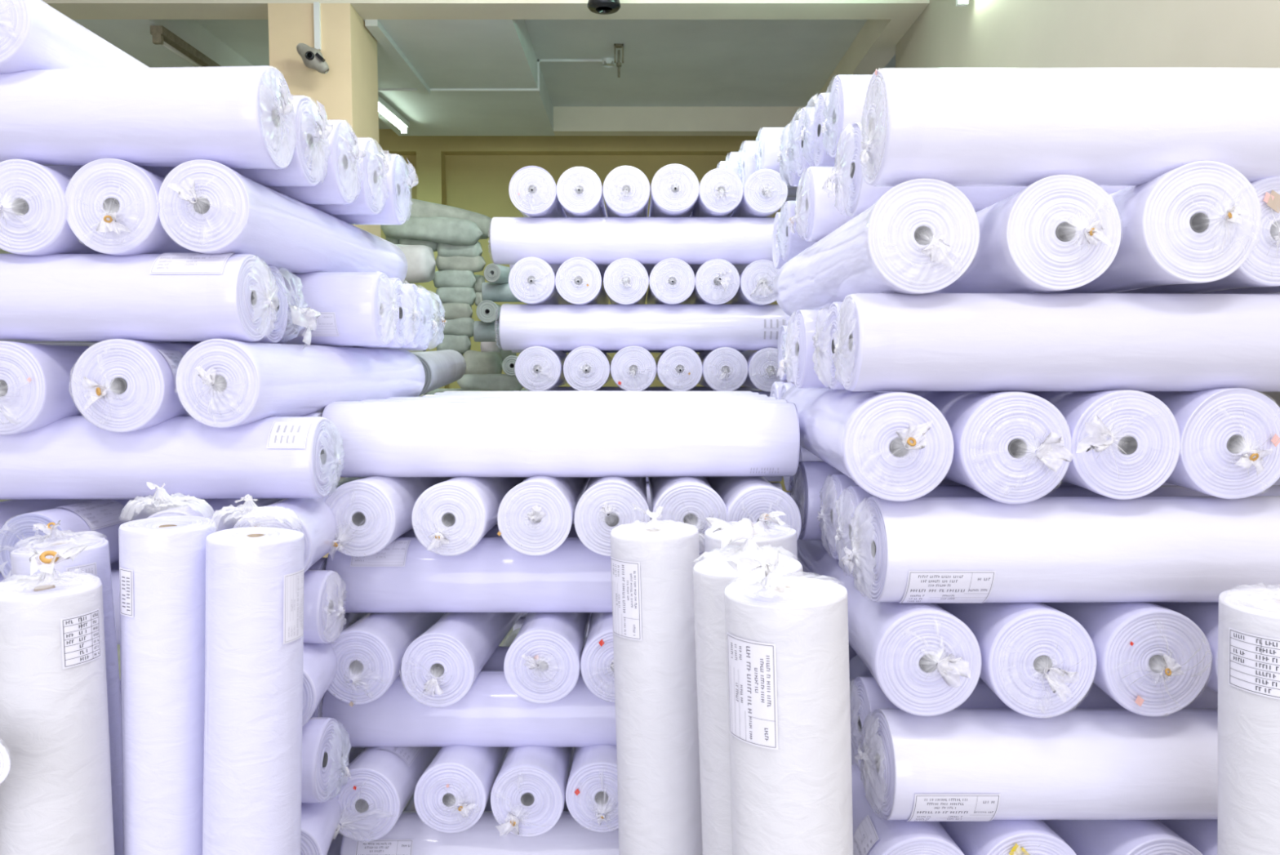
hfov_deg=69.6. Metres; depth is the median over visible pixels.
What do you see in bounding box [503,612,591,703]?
roll
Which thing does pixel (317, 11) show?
cable conduit
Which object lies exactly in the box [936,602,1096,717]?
roll
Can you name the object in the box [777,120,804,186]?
roll
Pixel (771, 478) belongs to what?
roll
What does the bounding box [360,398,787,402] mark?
roll
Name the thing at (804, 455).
roll
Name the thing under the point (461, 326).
bolt
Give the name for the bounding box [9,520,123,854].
roll
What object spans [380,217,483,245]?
bolt
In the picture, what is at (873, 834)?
roll
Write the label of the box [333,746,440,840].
roll
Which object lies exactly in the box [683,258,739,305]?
roll
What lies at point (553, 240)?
roll
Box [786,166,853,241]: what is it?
roll
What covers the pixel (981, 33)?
wall
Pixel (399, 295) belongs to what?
roll
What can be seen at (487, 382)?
bolt
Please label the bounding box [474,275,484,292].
bolt
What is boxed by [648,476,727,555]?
roll
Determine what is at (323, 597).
roll
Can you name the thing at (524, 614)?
roll
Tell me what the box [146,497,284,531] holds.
roll
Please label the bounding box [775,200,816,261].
roll
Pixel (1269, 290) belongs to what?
roll
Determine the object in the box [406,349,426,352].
bolt
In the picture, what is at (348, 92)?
column
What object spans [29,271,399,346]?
roll
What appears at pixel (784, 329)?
roll
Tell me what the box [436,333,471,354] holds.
bolt
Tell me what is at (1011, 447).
roll
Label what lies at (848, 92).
roll
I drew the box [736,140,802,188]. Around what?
roll
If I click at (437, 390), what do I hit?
bolt
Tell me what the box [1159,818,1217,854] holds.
roll
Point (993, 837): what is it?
roll
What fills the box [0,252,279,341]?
roll
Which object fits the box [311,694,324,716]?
roll
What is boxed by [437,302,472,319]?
bolt
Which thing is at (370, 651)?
roll
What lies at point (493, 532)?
roll
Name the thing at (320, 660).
roll
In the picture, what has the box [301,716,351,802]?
roll
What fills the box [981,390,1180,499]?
roll
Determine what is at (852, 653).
roll
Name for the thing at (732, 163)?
roll
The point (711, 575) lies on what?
roll
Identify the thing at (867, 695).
roll
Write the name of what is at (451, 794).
roll
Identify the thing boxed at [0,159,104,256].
roll
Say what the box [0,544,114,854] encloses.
roll
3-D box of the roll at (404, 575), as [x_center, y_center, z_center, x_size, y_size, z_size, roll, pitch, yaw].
[-0.248,0.470,2.939,1.444,0.238,0.239,0,4,0]
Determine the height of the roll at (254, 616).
1.582 m
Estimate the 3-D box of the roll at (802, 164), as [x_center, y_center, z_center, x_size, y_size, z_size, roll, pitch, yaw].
[1.139,-1.089,3.513,1.169,0.265,0.262,0,4,0]
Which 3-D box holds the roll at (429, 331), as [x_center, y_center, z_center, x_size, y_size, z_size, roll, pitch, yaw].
[-1.552,-0.426,3.529,1.542,0.252,0.257,0,4,0]
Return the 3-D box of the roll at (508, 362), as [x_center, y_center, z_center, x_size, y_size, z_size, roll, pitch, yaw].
[-0.969,-0.512,7.628,0.163,0.163,0.907,0,4,4]
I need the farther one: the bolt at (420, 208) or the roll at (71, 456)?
the bolt at (420, 208)
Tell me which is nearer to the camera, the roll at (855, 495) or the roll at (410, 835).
the roll at (855, 495)
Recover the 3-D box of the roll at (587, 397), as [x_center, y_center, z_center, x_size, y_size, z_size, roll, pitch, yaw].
[-0.222,0.005,3.388,1.440,0.238,0.239,0,4,0]
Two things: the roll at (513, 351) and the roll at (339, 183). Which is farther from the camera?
the roll at (513, 351)
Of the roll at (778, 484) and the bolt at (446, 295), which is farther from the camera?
the bolt at (446, 295)
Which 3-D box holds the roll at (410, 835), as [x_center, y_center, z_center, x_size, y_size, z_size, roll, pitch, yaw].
[-0.233,1.378,3.001,1.429,0.237,0.245,0,4,0]
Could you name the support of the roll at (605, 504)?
on the roll at (493, 532)
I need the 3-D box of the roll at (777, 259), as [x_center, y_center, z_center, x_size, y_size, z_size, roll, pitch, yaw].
[1.360,-0.852,4.202,1.480,0.257,0.254,0,4,0]
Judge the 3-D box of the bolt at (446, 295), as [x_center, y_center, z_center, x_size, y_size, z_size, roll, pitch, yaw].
[-1.691,-1.210,8.438,0.374,0.186,0.186,1,4,0]
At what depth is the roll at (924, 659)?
2.19 m
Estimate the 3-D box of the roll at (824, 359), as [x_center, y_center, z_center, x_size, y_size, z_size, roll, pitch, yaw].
[1.226,-0.223,2.511,1.516,0.242,0.241,0,4,0]
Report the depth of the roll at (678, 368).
4.75 m
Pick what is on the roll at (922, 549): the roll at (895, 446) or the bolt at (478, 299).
the roll at (895, 446)
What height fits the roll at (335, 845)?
0.202 m
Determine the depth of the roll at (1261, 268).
2.18 m
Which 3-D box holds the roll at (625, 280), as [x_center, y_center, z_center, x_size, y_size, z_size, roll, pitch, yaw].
[-0.075,-0.798,5.399,0.240,0.243,1.439,0,4,0]
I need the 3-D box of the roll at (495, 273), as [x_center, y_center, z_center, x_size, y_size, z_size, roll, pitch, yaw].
[-1.026,-1.259,7.753,0.155,0.154,0.904,1,4,20]
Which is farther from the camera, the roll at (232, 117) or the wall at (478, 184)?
the wall at (478, 184)
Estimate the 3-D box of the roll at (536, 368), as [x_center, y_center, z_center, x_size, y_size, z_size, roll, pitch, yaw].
[-0.532,-0.348,5.435,0.247,0.243,1.427,0,4,0]
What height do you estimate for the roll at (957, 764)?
0.268 m
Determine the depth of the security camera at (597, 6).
6.66 m
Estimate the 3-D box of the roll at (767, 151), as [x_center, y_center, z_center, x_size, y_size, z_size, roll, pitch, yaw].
[1.329,-1.471,4.932,1.445,0.268,0.268,0,4,0]
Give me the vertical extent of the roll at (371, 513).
0.232 m
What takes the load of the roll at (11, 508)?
on the roll at (323, 597)
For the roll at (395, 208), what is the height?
0.260 m
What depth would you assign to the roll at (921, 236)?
2.12 m
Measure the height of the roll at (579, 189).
0.243 m
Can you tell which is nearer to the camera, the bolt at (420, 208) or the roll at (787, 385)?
the roll at (787, 385)
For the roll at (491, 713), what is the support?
on the roll at (382, 781)
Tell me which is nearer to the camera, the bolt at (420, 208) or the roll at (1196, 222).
the roll at (1196, 222)
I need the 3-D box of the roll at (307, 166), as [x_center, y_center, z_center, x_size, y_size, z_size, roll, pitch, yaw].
[-1.659,-0.839,2.697,1.536,0.261,0.262,0,4,0]
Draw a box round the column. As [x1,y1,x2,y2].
[267,3,381,557]
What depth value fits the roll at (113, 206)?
2.37 m
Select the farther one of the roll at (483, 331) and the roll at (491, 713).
the roll at (483, 331)
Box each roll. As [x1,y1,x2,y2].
[0,0,149,73]
[0,66,295,169]
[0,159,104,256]
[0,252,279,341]
[0,341,90,435]
[0,415,345,499]
[0,498,92,571]
[0,498,202,580]
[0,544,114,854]
[0,568,346,644]
[0,742,10,785]
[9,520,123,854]
[13,265,320,348]
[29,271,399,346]
[44,95,333,186]
[64,158,286,271]
[71,338,195,432]
[83,277,422,347]
[110,556,327,569]
[118,481,216,854]
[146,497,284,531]
[157,159,407,282]
[175,338,425,427]
[202,493,304,854]
[233,477,364,573]
[267,120,365,204]
[301,412,322,416]
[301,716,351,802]
[301,746,364,854]
[302,612,367,726]
[306,137,391,214]
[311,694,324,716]
[320,670,616,746]
[321,400,799,477]
[324,475,453,559]
[324,537,705,613]
[327,612,445,706]
[327,831,342,854]
[330,154,418,225]
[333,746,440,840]
[339,810,618,854]
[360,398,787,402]
[379,283,437,348]
[386,395,777,399]
[395,288,447,350]
[399,523,578,537]
[400,612,523,706]
[404,791,416,810]
[411,476,526,555]
[412,349,466,395]
[413,627,520,832]
[422,394,768,396]
[434,392,759,394]
[442,391,752,392]
[473,320,499,342]
[475,300,501,323]
[480,645,584,670]
[481,282,521,302]
[484,263,510,284]
[484,748,508,810]
[488,217,774,264]
[490,635,586,836]
[494,303,787,350]
[497,475,591,555]
[502,355,518,376]
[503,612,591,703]
[508,165,566,217]
[508,256,570,304]
[509,264,748,280]
[511,350,747,352]
[512,617,591,636]
[514,346,568,391]
[520,612,591,617]
[546,386,759,391]
[555,166,607,217]
[555,257,608,305]
[563,345,612,391]
[563,747,574,810]
[565,744,618,831]
[572,481,782,523]
[573,475,650,555]
[580,612,614,702]
[602,165,650,217]
[603,257,648,305]
[609,502,702,854]
[610,345,656,391]
[612,390,770,396]
[645,475,782,481]
[646,257,695,304]
[648,164,699,217]
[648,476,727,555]
[654,346,702,391]
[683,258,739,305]
[689,168,743,217]
[693,517,803,854]
[697,346,748,391]
[704,511,797,559]
[705,475,801,540]
[718,160,798,201]
[724,151,802,196]
[724,259,779,305]
[724,550,853,854]
[729,168,787,217]
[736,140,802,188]
[740,347,788,391]
[752,127,791,177]
[769,381,791,399]
[772,212,786,268]
[773,178,979,318]
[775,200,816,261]
[776,309,830,387]
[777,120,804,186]
[777,324,788,380]
[780,382,795,398]
[780,385,954,501]
[781,322,794,382]
[783,475,794,490]
[785,106,815,177]
[785,313,794,324]
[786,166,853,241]
[790,460,842,540]
[793,445,823,485]
[796,537,981,715]
[798,93,843,166]
[812,302,845,389]
[817,473,1279,559]
[821,75,871,158]
[822,122,1131,217]
[832,293,1279,391]
[835,484,1279,577]
[840,495,1279,603]
[848,644,857,661]
[848,654,1076,854]
[849,675,1217,772]
[849,688,964,854]
[854,707,1217,821]
[859,66,1279,186]
[872,391,1074,503]
[928,174,1120,293]
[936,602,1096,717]
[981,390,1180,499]
[1036,160,1261,293]
[1042,601,1211,715]
[1042,818,1203,854]
[1113,176,1279,293]
[1141,387,1279,498]
[1150,601,1218,693]
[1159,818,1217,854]
[1192,285,1279,293]
[1217,584,1279,854]
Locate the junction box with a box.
[601,57,615,67]
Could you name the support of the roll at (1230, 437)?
on the roll at (922, 549)
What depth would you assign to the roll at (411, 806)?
3.58 m
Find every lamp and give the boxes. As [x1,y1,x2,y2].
[150,26,222,66]
[364,19,431,94]
[377,94,408,134]
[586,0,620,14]
[955,0,968,6]
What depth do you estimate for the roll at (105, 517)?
2.52 m
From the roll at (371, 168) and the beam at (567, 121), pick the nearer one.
the roll at (371, 168)
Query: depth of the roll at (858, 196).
2.62 m
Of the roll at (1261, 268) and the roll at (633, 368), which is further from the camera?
the roll at (633, 368)
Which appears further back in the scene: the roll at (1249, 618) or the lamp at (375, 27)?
the lamp at (375, 27)
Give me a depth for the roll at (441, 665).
2.75 m
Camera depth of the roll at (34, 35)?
2.39 m
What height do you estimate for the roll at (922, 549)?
0.264 m
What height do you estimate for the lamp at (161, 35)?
0.135 m
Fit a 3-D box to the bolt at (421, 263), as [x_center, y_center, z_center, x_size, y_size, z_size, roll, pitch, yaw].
[-2.074,-1.431,8.072,0.562,0.342,0.334,-1,4,0]
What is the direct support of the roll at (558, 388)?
on the roll
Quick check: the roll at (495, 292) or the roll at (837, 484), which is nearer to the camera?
the roll at (837, 484)
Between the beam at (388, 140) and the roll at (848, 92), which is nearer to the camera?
the roll at (848, 92)
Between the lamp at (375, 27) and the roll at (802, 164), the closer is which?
the roll at (802, 164)
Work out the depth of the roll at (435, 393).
3.83 m
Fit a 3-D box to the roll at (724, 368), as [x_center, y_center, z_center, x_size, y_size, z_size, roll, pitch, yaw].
[0.439,-0.344,5.428,0.239,0.243,1.443,0,4,0]
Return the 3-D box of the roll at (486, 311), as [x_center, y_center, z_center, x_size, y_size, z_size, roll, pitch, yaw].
[-1.222,-0.962,7.853,0.179,0.181,1.000,0,4,0]
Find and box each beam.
[41,0,929,19]
[72,19,253,67]
[378,128,759,155]
[553,106,804,136]
[809,19,915,106]
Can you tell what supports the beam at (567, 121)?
attached to the ceiling at (667, 63)
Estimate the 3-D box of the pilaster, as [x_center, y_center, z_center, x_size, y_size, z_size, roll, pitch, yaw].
[-2.720,-1.266,12.117,0.320,4.606,0.250,0,4,0]
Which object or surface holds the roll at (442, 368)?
on the roll at (444, 391)
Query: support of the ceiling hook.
hanging from the ceiling at (667, 63)
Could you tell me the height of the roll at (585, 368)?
0.245 m
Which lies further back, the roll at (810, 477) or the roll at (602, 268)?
the roll at (602, 268)
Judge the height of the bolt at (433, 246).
0.183 m
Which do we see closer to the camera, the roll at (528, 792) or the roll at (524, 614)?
the roll at (528, 792)
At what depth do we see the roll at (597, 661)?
2.73 m
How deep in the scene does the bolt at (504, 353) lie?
8.40 m
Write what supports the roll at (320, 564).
on the roll at (320, 660)
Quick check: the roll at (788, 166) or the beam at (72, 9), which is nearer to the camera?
the roll at (788, 166)
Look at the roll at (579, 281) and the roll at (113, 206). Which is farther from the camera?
the roll at (579, 281)
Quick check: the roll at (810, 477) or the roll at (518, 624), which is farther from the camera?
the roll at (518, 624)
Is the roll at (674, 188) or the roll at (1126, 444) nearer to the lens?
the roll at (1126, 444)
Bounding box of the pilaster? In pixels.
[416,151,448,388]
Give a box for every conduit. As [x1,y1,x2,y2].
[313,1,321,50]
[377,59,602,91]
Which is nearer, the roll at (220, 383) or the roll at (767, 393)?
the roll at (220, 383)
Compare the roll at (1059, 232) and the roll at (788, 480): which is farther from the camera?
the roll at (788, 480)
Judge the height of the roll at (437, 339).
0.257 m
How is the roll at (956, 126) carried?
on the roll at (921, 236)
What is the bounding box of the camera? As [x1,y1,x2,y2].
[296,43,328,73]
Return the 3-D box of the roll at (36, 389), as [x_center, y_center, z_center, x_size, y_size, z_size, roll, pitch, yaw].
[-1.631,-0.152,3.107,0.254,0.248,1.497,0,4,3]
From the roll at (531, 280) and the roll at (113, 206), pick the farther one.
the roll at (531, 280)
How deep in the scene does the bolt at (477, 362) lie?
8.08 m
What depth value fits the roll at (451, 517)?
2.70 m
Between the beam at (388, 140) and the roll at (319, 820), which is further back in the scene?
the beam at (388, 140)
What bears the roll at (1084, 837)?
on the roll
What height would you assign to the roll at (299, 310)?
0.256 m
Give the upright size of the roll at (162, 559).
1.605 m
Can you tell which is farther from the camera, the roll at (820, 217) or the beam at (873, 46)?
the beam at (873, 46)
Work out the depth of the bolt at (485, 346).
8.30 m
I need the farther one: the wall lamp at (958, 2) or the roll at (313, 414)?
the wall lamp at (958, 2)
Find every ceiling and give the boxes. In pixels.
[194,19,895,128]
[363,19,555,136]
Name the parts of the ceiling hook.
rod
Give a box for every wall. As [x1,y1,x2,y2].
[380,155,792,491]
[895,0,1279,407]
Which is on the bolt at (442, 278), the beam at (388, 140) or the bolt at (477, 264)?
the bolt at (477, 264)
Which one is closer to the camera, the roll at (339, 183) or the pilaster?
the roll at (339, 183)
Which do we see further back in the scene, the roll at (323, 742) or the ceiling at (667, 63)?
the ceiling at (667, 63)
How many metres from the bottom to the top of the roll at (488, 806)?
0.171 m
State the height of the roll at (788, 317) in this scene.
0.255 m
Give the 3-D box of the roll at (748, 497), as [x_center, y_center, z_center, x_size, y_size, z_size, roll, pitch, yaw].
[0.352,0.234,3.412,0.228,0.229,1.503,0,4,-1]
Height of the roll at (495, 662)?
0.238 m
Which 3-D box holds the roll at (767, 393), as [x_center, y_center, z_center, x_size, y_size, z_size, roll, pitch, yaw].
[0.040,-0.075,4.956,1.440,0.246,0.247,0,4,0]
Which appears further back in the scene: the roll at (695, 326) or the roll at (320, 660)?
the roll at (695, 326)
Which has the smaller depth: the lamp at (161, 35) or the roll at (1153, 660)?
the roll at (1153, 660)
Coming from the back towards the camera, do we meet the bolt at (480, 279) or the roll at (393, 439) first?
the bolt at (480, 279)
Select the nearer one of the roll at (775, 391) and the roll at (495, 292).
the roll at (775, 391)
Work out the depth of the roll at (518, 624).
4.96 m
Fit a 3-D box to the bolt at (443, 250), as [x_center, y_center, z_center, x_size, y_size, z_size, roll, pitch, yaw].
[-1.649,-1.629,8.406,0.419,0.208,0.197,0,4,0]
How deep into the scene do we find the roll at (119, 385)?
2.40 m
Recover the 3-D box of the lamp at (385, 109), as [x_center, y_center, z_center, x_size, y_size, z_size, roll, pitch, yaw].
[-2.690,-3.342,9.779,0.100,0.135,1.272,0,4,3]
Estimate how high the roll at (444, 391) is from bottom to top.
0.242 m
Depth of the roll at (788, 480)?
4.22 m
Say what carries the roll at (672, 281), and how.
on the roll at (695, 326)
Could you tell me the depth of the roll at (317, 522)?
2.50 m
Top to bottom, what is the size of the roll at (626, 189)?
0.249 m
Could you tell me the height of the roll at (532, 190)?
0.249 m
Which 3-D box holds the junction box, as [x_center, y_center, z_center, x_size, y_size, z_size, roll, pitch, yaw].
[-0.310,-3.626,9.158,0.136,0.060,0.136,0,4,0]
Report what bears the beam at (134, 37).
attached to the ceiling at (667, 63)
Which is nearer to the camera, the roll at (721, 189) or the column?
the roll at (721, 189)
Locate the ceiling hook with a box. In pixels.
[613,44,623,77]
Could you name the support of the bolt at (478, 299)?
on the bolt at (452, 310)
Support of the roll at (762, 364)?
on the roll at (558, 388)
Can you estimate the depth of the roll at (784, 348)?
3.93 m
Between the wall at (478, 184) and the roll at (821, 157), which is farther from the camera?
the wall at (478, 184)
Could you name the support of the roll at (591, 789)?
on the roll at (410, 835)
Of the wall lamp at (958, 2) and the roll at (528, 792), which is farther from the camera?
the wall lamp at (958, 2)
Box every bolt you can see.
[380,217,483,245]
[385,235,399,244]
[395,244,435,283]
[398,239,437,251]
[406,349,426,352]
[407,198,491,239]
[426,388,529,394]
[432,270,475,288]
[435,254,485,272]
[435,287,475,305]
[436,241,482,257]
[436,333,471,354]
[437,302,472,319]
[437,317,474,337]
[457,373,523,391]
[463,350,502,373]
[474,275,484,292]
[475,292,482,306]
[480,342,501,352]
[500,348,516,360]
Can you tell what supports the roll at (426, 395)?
on the roll at (371, 513)
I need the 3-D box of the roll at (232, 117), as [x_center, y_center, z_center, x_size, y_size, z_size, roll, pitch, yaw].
[-1.671,-0.821,2.437,1.519,0.273,0.268,0,4,-1]
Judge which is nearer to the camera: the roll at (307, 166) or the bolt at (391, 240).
the roll at (307, 166)
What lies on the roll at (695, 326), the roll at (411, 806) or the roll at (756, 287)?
the roll at (756, 287)
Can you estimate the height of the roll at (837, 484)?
0.260 m
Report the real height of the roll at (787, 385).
0.257 m
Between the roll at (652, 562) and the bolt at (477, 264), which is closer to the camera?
the roll at (652, 562)
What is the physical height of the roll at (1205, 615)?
0.265 m
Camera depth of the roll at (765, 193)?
4.69 m
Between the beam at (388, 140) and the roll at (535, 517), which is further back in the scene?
the beam at (388, 140)
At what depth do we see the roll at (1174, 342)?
2.14 m
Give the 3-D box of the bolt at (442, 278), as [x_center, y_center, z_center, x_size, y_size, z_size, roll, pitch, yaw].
[-1.700,-1.354,8.426,0.396,0.184,0.200,1,4,0]

